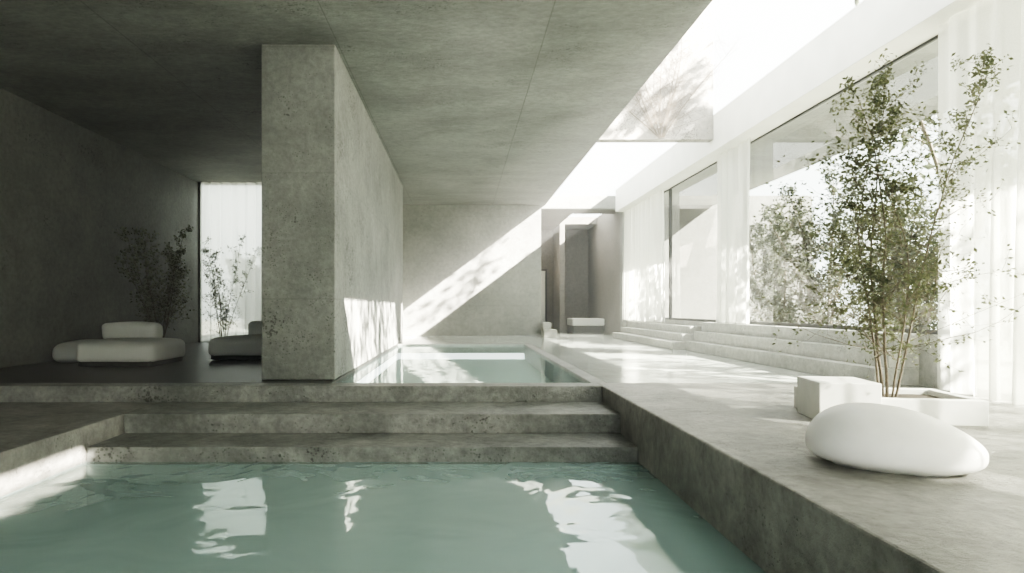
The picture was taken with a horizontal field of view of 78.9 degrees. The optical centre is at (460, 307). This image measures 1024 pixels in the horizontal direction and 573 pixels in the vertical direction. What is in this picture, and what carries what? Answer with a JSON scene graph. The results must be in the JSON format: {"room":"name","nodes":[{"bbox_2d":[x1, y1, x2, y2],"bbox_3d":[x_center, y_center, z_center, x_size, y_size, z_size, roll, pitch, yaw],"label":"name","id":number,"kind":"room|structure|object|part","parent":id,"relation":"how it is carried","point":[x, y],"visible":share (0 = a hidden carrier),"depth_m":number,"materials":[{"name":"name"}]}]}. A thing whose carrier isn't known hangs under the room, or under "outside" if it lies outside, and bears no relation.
{"room":"indoor swimming pool","nodes":[
{"label":"indoor swimming pool","id":0,"kind":"room"},
{"bbox_2d":[0,402,160,499],"bbox_3d":[-6.900,2.423,3.270,4.600,1.954,12.540,0,0,0],"label":"ledge","id":1,"kind":"object","parent":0,"point":[40,442],"visible":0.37,"depth_m":7.44,"materials":[{"name":"concrete"}]},
{"bbox_2d":[0,88,197,367],"bbox_3d":[-9.450,-1.300,9.450,0.500,6.200,24.900,0,0,0],"label":"wall","id":2,"kind":"structure","parent":0,"point":[65,187],"depth_m":14.68,"materials":[{"name":"concrete"}]},
{"bbox_2d":[0,383,637,463],"bbox_3d":[-3.510,2.300,8.780,11.380,2.200,2.340,0,0,0],"label":"steps","id":3,"kind":"structure","parent":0,"point":[192,423],"depth_m":8.46,"materials":[{"name":"grey concrete"}]},
{"bbox_2d":[262,44,402,379],"bbox_3d":[-2.715,-1.600,16.365,1.230,5.600,12.070,0,0,0],"label":"wall","id":4,"kind":"structure","parent":0,"point":[332,192],"depth_m":10.33,"materials":[{"name":"grey concrete"}]},
{"bbox_2d":[0,0,712,204],"bbox_3d":[-1.500,-4.600,11.750,16.200,0.400,29.500,0,0,0],"label":"ceiling","id":5,"kind":"structure","parent":0,"point":[469,102],"depth_m":11.49,"materials":[{"name":"concrete"}]},
{"bbox_2d":[200,182,261,341],"bbox_3d":[-6.281,-1.585,21.444,5.539,5.530,0.361,0,0,0],"label":"curtain","id":6,"kind":"object","parent":5,"relation":"hanging from","point":[228,210],"visible":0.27,"depth_m":21.42,"materials":[{"name":"fabric"}]},
{"bbox_2d":[0,464,760,572],"bbox_3d":[-1.210,2.660,2.305,6.780,1.480,10.610,0,0,0],"label":"pool basin","id":7,"kind":"object","parent":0,"point":[88,518],"visible":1,"depth_m":7.42,"materials":[{"name":"teal liquid"}]},
{"bbox_2d":[0,330,1023,572],"bbox_3d":[-0.850,2.300,15.450,16.700,2.200,36.900,0,0,0],"label":"floor","id":8,"kind":"structure","parent":0,"point":[736,455],"depth_m":5.30,"materials":[{"name":"concrete"}]},
{"bbox_2d":[52,339,103,362],"bbox_3d":[-8.349,0.947,14.003,1.226,0.496,1.392,0,0,0],"label":"daybed","id":9,"kind":"object","parent":8,"relation":"on","point":[65,352],"depth_m":13.35,"materials":[{"name":"grey fabric"}]},
{"bbox_2d":[76,321,185,366],"bbox_3d":[-7.074,0.745,13.248,1.822,0.899,1.664,0,0,0],"label":"daybed","id":10,"kind":"object","parent":8,"relation":"on","point":[129,343],"visible":1,"depth_m":12.57,"materials":[{"name":"grey fabric"}]},
{"bbox_3d":[-7.001,0.878,13.248,1.676,0.474,1.664,0,0,0],"label":"mattress","id":11,"kind":"part","parent":10,"relation":"part of","materials":[{"name":"grey fabric"}]},
{"bbox_3d":[-7.346,0.505,13.852,1.279,0.419,0.398,0,0,0],"label":"backrest","id":12,"kind":"part","parent":10,"relation":"part of","materials":[{"name":"grey fabric"}]},
{"bbox_2d":[198,182,255,341],"bbox_3d":[-6.300,-1.600,21.740,5.800,5.600,0.080,0,0,0],"label":"frame","id":13,"kind":"object","parent":8,"relation":"on","point":[199,183],"visible":0.29,"depth_m":21.70,"materials":[{"name":"black metal"}]},
{"bbox_2d":[196,235,261,336],"bbox_3d":[-7.605,-0.582,20.093,1.887,3.569,1.887,0,0,0],"label":"shrub","id":14,"kind":"object","parent":8,"relation":"on","point":[215,294],"visible":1,"depth_m":19.97,"materials":[{"name":"green plant"}]},
{"bbox_2d":[208,321,261,359],"bbox_3d":[-4.846,0.745,14.899,1.972,0.899,1.564,0,0,0],"label":"daybed","id":15,"kind":"object","parent":8,"relation":"on","point":[233,347],"visible":0.52,"depth_m":14.17,"materials":[{"name":"grey fabric"}]},
{"bbox_3d":[-4.846,0.878,14.899,1.972,0.474,1.564,0,0,0],"label":"mattress","id":16,"kind":"part","parent":15,"relation":"part of","materials":[{"name":"grey fabric"}]},
{"bbox_3d":[-4.646,0.505,15.452,1.279,0.419,0.398,0,0,0],"label":"backrest","id":17,"kind":"part","parent":15,"relation":"part of","materials":[{"name":"grey fabric"}]},
{"bbox_2d":[369,372,551,382],"bbox_3d":[0.000,1.900,15.275,4.200,0.400,10.650,0,0,0],"label":"basin","id":18,"kind":"object","parent":8,"relation":"in","point":[498,378],"visible":0.02,"depth_m":14.54,"materials":[{"name":"paint"}]},
{"bbox_2d":[338,346,582,382],"bbox_3d":[0.000,1.250,15.275,4.200,0.001,10.650,0,0,0],"label":"pool water","id":19,"kind":"object","parent":18,"relation":"in","point":[463,361],"visible":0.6,"depth_m":13.72,"materials":[{"name":"teal liquid"}]},
{"bbox_2d":[524,344,605,382],"bbox_3d":[2.225,1.502,15.275,0.250,0.597,10.650,0,0,0],"label":"coping","id":20,"kind":"object","parent":18,"relation":"attached to","point":[587,378],"visible":0.36,"depth_m":12.58,"materials":[{"name":"concrete"}]},
{"bbox_2d":[541,322,556,336],"bbox_3d":[3.685,0.900,25.975,0.530,0.600,0.950,0,0,0],"label":"step","id":21,"kind":"structure","parent":8,"relation":"on","point":[546,331],"depth_m":25.70,"materials":[{"name":"concrete"}]},
{"bbox_2d":[567,318,603,332],"bbox_3d":[6.075,0.850,30.300,1.550,0.700,1.500,0,0,0],"label":"bench","id":22,"kind":"object","parent":8,"relation":"on","point":[575,325],"visible":0.94,"depth_m":29.60,"materials":[{"name":"grey fabric"}]},
{"bbox_3d":[6.075,0.675,30.300,1.550,0.350,1.500,0,0,0],"label":"seat","id":23,"kind":"part","parent":22,"relation":"part of","materials":[{"name":"grey fabric"}]},
{"bbox_2d":[612,321,700,349],"bbox_3d":[6.600,0.870,21.450,1.000,0.660,7.100,0,0,0],"label":"steps","id":24,"kind":"structure","parent":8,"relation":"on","point":[669,336],"depth_m":20.14,"materials":[{"name":"concrete"}]},
{"bbox_2d":[687,322,918,384],"bbox_3d":[6.750,0.800,13.600,0.700,0.800,8.000,0,0,0],"label":"steps","id":25,"kind":"structure","parent":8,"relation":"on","point":[818,355],"depth_m":11.94,"materials":[{"name":"concrete"}]},
{"bbox_2d":[794,376,988,426],"bbox_3d":[4.628,0.990,6.868,1.600,0.420,1.050,0,0,10],"label":"planter","id":26,"kind":"object","parent":8,"relation":"on","point":[813,395],"visible":0.74,"depth_m":6.44,"materials":[{"name":"paint"}]},
{"bbox_2d":[754,43,1023,397],"bbox_3d":[4.743,-1.052,6.840,3.272,4.107,2.290,0,0,0],"label":"potted tree","id":27,"kind":"object","parent":26,"relation":"on","point":[904,187],"visible":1,"depth_m":6.91,"materials":[{"name":"green plant"}]},
{"bbox_2d":[805,402,988,476],"bbox_3d":[3.290,0.970,4.740,1.150,0.461,0.840,0,0,28],"label":"pouf","id":28,"kind":"object","parent":8,"relation":"on","point":[883,438],"visible":1,"depth_m":4.46,"materials":[{"name":"white plastic"}]},
{"bbox_3d":[-7.950,1.020,16.400,0.640,0.360,0.640,0,0,0],"label":"pot","id":29,"kind":"object","parent":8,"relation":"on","visible":0},
{"bbox_2d":[113,225,194,337],"bbox_3d":[-8.050,-0.689,16.295,1.994,3.056,1.854,0,0,0],"label":"potted shrub","id":30,"kind":"object","parent":29,"relation":"on","point":[171,286],"visible":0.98,"depth_m":16.23,"materials":[{"name":"green plant"}]},
{"bbox_2d":[541,210,615,229],"bbox_3d":[5.200,-4.425,30.400,4.200,0.350,7.000,0,0,0],"label":"ceiling","id":31,"kind":"structure","parent":0,"point":[550,219],"depth_m":30.66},
{"bbox_2d":[541,212,619,333],"bbox_3d":[5.200,-1.525,30.400,4.200,5.450,7.000,0,0,0],"label":"wall","id":32,"kind":"structure","parent":0,"point":[592,255],"depth_m":32.78,"materials":[{"name":"grey concrete"}]},
{"bbox_2d":[541,271,544,321],"bbox_3d":[4.150,-0.400,33.530,0.800,3.200,0.060,0,0,0],"label":"leaf","id":33,"kind":"object","parent":32,"relation":"attached to","point":[542,272],"visible":0.25,"depth_m":33.50,"materials":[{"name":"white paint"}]},
{"bbox_2d":[541,269,546,321],"bbox_3d":[4.150,-0.450,33.515,1.000,3.300,0.130,0,0,0],"label":"door frame","id":34,"kind":"structure","parent":32,"relation":"attached to","point":[545,270],"depth_m":33.45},
{"bbox_2d":[553,224,564,331],"bbox_3d":[5.125,-1.525,32.500,0.250,5.450,2.200,0,0,0],"label":"trim","id":35,"kind":"structure","parent":32,"relation":"attached to","point":[559,231],"depth_m":31.48,"materials":[{"name":"grey concrete"}]},
{"bbox_2d":[403,196,811,335],"bbox_3d":[5.750,-1.700,26.700,18.500,6.200,0.400,0,0,0],"label":"wall","id":36,"kind":"structure","parent":0,"point":[469,270],"depth_m":26.50,"materials":[{"name":"concrete"}]},
{"bbox_2d":[615,0,976,211],"bbox_3d":[6.950,-4.575,11.750,0.700,0.950,29.500,0,0,0],"label":"trim","id":37,"kind":"structure","parent":36,"relation":"attached to","point":[813,73],"depth_m":11.85,"materials":[{"name":"white paint"}]},
{"bbox_2d":[937,0,1023,404],"bbox_3d":[6.899,-1.450,3.089,0.440,5.260,11.770,0,0,0],"label":"curtain","id":38,"kind":"object","parent":37,"relation":"hanging from","point":[993,369],"visible":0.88,"depth_m":8.18,"materials":[{"name":"fabric"}]},
{"bbox_2d":[597,1,712,142],"bbox_3d":[5.100,-6.300,16.350,3.000,3.800,0.300,0,0,0],"label":"wall","id":39,"kind":"structure","parent":0,"point":[625,128],"depth_m":16.20,"materials":[{"name":"paint"}]},
{"bbox_2d":[624,15,743,145],"bbox_3d":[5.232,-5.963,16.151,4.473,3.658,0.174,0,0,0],"label":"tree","id":40,"kind":"object","parent":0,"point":[667,115],"visible":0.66,"depth_m":16.14,"materials":[{"name":"green plant"}]},
{"bbox_2d":[627,319,937,387],"bbox_3d":[7.200,0.850,17.700,0.200,0.900,17.600,0,0,0],"label":"wall","id":41,"kind":"structure","parent":0,"point":[927,367],"depth_m":9.48,"materials":[{"name":"concrete"}]},
{"bbox_2d":[624,189,664,322],"bbox_3d":[6.953,-1.790,23.743,0.300,4.580,5.091,0,0,-1],"label":"curtain","id":42,"kind":"object","parent":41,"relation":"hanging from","point":[644,242],"visible":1,"depth_m":23.52,"materials":[{"name":"fabric"}]},
{"bbox_2d":[664,189,669,319],"bbox_3d":[7.180,-1.850,23.850,0.060,4.500,5.100,0,0,0],"label":"frame","id":43,"kind":"object","parent":41,"relation":"on","point":[667,318],"visible":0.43,"depth_m":21.30,"materials":[{"name":"black metal"}]},
{"bbox_2d":[670,161,744,323],"bbox_3d":[7.180,-1.850,18.450,0.060,4.500,5.500,0,0,0],"label":"frame","id":44,"kind":"object","parent":41,"relation":"on","point":[715,163],"visible":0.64,"depth_m":21.16,"materials":[{"name":"grey metal"}]},
{"bbox_2d":[716,137,749,323],"bbox_3d":[6.950,-1.850,15.719,0.351,4.460,1.814,0,0,0],"label":"curtain","id":45,"kind":"object","parent":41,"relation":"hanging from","point":[733,166],"visible":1,"depth_m":15.80,"materials":[{"name":"fabric"}]},
{"bbox_2d":[750,35,937,334],"bbox_3d":[7.180,-1.850,12.250,0.060,4.500,6.700,0,0,0],"label":"frame","id":46,"kind":"object","parent":41,"relation":"on","point":[934,38],"visible":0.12,"depth_m":11.78,"materials":[{"name":"grey metal"}]},
{"bbox_2d":[664,40,937,204],"bbox_3d":[9.050,-4.600,11.750,3.500,0.400,29.500,0,0,0],"label":"roof overhang","id":47,"kind":"object","parent":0,"point":[793,140],"visible":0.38,"depth_m":15.54,"materials":[{"name":"concrete"}]},
{"bbox_3d":[38.750,1.410,-1.750,62.500,0.380,56.500,0,0,0],"label":"ground","id":48,"kind":"structure","parent":0,"visible":0},
{"bbox_2d":[749,200,809,323],"bbox_3d":[10.394,-1.119,20.722,2.732,5.271,3.100,0,0,0],"label":"tree","id":49,"kind":"object","parent":48,"relation":"on","point":[769,291],"visible":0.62,"depth_m":20.29,"materials":[{"name":"green plant"}]},
{"bbox_2d":[753,164,879,325],"bbox_3d":[10.274,-1.334,18.002,3.113,5.649,3.155,0,0,13],"label":"tree","id":50,"kind":"object","parent":48,"relation":"on","point":[802,263],"visible":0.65,"depth_m":17.93,"materials":[{"name":"green plant"}]},
{"bbox_2d":[826,192,937,327],"bbox_3d":[13.800,-0.943,19.323,3.783,5.084,3.319,0,0,6],"label":"tree","id":51,"kind":"object","parent":48,"relation":"on","point":[922,199],"visible":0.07,"depth_m":19.01,"materials":[{"name":"green plant"}]},
{"bbox_2d":[848,168,937,329],"bbox_3d":[11.323,-1.258,15.489,3.057,5.368,3.423,0,0,-12],"label":"tree","id":52,"kind":"object","parent":48,"relation":"on","point":[928,318],"visible":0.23,"depth_m":15.41,"materials":[{"name":"green plant"}]},
{"bbox_2d":[854,0,937,188],"bbox_3d":[13.113,-7.409,17.521,6.648,17.246,8.196,0,0,34],"label":"tree","id":53,"kind":"object","parent":48,"relation":"on","point":[929,166],"visible":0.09,"depth_m":18.49,"materials":[{"name":"green plant"}]}
]}

